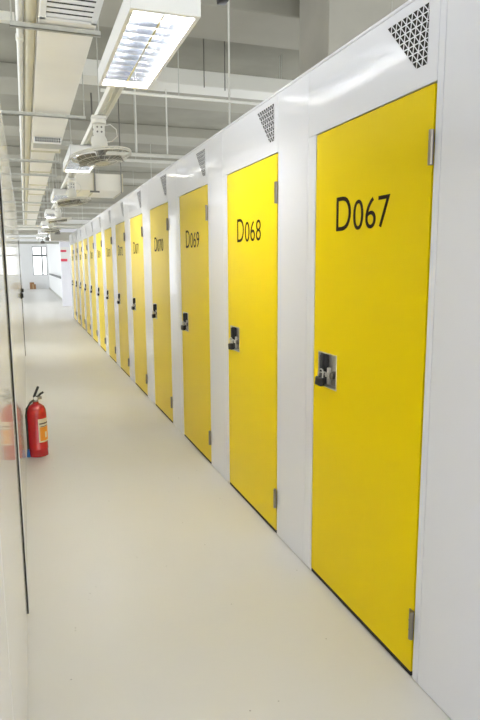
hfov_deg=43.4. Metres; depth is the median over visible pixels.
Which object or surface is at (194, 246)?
door
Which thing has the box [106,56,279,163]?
conduit
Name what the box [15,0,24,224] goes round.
pipe
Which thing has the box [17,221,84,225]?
ceiling beam
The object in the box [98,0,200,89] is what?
ceiling light
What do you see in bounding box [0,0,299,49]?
ceiling beam
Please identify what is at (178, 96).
conduit
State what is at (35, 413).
fire extinguisher
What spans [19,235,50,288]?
wall
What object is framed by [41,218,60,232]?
ceiling fan
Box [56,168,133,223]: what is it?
rail
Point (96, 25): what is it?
rod
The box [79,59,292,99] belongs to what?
ceiling beam
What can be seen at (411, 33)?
air vent
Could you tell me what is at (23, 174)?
channel
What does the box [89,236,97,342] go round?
door
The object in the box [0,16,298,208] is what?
ceiling
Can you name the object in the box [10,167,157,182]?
ceiling beam
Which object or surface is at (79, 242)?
door
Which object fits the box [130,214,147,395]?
door
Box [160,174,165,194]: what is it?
air vent
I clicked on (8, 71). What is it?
ceiling beam
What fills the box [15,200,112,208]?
ceiling beam
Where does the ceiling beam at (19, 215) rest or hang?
attached to the ceiling
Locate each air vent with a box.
[137,190,140,207]
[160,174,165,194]
[196,148,204,175]
[257,103,273,142]
[387,1,429,69]
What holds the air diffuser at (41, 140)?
attached to the air duct
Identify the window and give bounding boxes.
[32,246,47,274]
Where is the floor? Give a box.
[23,288,450,719]
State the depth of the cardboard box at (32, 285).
37.92 m
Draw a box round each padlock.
[228,337,234,349]
[315,368,324,385]
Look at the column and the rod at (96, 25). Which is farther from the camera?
the column
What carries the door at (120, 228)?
in the wall at (370, 72)
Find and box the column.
[299,0,407,75]
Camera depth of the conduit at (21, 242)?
25.13 m
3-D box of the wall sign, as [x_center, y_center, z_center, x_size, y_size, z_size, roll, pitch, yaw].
[-6.229,-3.776,21.534,0.340,0.500,0.008,-3,10,-19]
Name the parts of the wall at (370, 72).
rail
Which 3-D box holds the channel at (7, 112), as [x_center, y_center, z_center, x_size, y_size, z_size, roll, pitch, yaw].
[-1.970,-2.776,5.624,0.990,0.950,0.030,-3,10,-19]
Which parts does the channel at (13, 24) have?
rod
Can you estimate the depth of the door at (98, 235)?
10.32 m
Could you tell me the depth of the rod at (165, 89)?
7.04 m
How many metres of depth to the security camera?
4.47 m
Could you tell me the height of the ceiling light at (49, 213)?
0.114 m
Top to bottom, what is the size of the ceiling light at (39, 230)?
0.114 m
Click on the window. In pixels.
(39, 254)
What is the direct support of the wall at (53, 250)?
attached to the wall at (41, 281)
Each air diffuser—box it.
[34,136,60,144]
[39,0,103,25]
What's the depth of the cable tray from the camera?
4.51 m
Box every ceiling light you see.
[38,229,47,233]
[40,221,53,226]
[44,209,60,217]
[50,188,67,202]
[63,144,96,172]
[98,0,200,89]
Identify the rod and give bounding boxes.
[95,25,99,103]
[134,89,136,151]
[165,89,167,153]
[203,39,204,87]
[224,41,225,90]
[228,1,229,123]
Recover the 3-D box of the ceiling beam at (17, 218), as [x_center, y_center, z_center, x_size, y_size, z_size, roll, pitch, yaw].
[-10.626,-7.520,32.306,11.000,0.180,0.820,-3,10,-19]
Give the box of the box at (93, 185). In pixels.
[74,93,122,198]
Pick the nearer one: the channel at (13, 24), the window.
the channel at (13, 24)
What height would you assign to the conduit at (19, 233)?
1.504 m
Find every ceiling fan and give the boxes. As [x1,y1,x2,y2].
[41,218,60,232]
[46,203,71,223]
[55,177,90,206]
[70,115,131,166]
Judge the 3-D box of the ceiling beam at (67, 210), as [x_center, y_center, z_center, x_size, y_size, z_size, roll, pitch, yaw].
[-8.723,-6.688,26.976,11.000,0.180,0.820,-3,10,-19]
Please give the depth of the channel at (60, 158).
13.33 m
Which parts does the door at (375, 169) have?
latch handle, lock plate, bolt knob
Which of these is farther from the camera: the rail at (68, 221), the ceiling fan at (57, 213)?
the rail at (68, 221)
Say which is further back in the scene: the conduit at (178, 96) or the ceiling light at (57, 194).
the ceiling light at (57, 194)
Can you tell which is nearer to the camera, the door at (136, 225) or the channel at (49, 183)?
the door at (136, 225)
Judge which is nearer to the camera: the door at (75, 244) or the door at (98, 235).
the door at (98, 235)
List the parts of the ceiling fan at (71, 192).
blade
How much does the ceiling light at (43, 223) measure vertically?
0.114 m
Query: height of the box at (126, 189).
1.230 m
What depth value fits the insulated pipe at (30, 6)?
4.71 m
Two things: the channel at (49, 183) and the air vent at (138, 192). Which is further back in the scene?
the channel at (49, 183)
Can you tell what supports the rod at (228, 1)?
hanging from the ceiling
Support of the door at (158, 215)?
in the wall at (370, 72)
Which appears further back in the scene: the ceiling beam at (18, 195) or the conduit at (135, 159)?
the ceiling beam at (18, 195)
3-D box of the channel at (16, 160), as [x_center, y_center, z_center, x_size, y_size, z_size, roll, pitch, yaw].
[-2.928,-3.152,8.068,0.930,0.960,0.030,-3,10,-19]
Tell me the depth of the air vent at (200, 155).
4.20 m
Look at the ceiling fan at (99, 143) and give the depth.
4.67 m
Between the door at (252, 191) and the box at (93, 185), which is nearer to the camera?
the door at (252, 191)
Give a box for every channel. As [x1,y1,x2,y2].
[1,72,85,119]
[9,0,100,37]
[9,158,58,163]
[11,155,56,176]
[13,183,49,190]
[15,158,61,203]
[17,169,55,212]
[17,185,58,220]
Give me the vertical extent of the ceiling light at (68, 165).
0.114 m
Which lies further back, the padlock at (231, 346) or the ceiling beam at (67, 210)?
the ceiling beam at (67, 210)
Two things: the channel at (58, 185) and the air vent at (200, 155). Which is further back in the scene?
the channel at (58, 185)
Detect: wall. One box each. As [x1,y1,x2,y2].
[0,104,28,719]
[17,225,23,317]
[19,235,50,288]
[47,241,61,297]
[59,229,76,305]
[69,0,479,719]
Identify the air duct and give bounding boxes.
[27,0,95,224]
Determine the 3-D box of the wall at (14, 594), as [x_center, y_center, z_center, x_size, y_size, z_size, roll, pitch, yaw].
[-1.615,-0.349,4.252,0.088,2.280,11.500,-3,10,-19]
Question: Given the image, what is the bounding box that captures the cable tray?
[37,87,123,240]
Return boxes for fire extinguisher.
[25,386,48,457]
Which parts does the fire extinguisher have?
lever, label panel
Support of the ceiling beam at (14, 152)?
attached to the ceiling
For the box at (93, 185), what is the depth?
8.57 m
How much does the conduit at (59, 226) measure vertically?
1.460 m
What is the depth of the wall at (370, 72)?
2.08 m
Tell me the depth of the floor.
2.73 m
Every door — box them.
[71,245,76,320]
[74,243,80,324]
[78,241,85,329]
[83,238,90,335]
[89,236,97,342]
[96,232,105,351]
[104,228,115,361]
[115,222,129,376]
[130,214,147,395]
[150,202,172,422]
[179,185,211,463]
[227,153,277,532]
[311,83,436,675]
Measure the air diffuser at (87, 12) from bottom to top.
0.012 m
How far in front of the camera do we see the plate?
7.13 m
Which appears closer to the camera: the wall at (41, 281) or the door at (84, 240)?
the door at (84, 240)
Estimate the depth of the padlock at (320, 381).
2.63 m
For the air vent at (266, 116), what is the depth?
3.05 m
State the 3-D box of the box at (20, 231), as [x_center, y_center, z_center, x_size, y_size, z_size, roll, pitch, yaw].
[-8.556,-5.531,23.342,5.000,1.330,0.400,-3,10,-19]
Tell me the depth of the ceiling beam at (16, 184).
18.55 m
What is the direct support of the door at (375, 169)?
in the wall at (370, 72)
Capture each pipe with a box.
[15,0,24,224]
[24,0,36,224]
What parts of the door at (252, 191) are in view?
latch handle, lock plate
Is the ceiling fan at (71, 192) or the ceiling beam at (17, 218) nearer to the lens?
the ceiling fan at (71, 192)
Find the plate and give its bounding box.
[33,141,71,149]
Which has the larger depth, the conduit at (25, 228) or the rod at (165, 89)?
the conduit at (25, 228)
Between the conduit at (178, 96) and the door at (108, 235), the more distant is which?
the door at (108, 235)
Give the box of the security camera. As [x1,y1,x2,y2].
[217,0,228,5]
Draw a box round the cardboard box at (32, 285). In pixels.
[30,282,35,288]
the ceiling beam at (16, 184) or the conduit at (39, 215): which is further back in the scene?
the conduit at (39, 215)
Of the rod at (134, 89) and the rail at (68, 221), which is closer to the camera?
the rod at (134, 89)
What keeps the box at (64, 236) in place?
hanging from the ceiling beam at (16, 184)
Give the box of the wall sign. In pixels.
[60,247,69,260]
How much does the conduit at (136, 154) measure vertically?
1.286 m
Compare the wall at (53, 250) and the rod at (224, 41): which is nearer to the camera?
the rod at (224, 41)
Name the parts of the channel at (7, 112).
rod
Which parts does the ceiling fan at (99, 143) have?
blade, blade, blade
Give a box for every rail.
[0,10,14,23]
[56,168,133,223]
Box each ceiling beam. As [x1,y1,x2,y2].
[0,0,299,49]
[0,62,263,112]
[2,115,219,146]
[7,146,177,167]
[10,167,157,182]
[12,181,130,191]
[14,192,83,200]
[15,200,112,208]
[16,207,105,213]
[17,213,98,218]
[17,218,91,221]
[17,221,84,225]
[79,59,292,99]
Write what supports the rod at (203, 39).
hanging from the ceiling
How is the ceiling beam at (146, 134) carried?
attached to the ceiling
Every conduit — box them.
[18,186,81,227]
[18,212,78,229]
[19,233,48,234]
[20,215,45,238]
[20,223,82,243]
[101,0,392,104]
[106,55,281,158]
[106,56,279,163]
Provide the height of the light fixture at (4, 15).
1.008 m
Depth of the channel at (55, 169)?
15.56 m
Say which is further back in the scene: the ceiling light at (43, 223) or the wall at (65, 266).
the wall at (65, 266)
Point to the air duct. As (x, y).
(60, 58)
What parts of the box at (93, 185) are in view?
support rod, support rod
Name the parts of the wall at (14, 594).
rail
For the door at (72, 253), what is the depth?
16.06 m

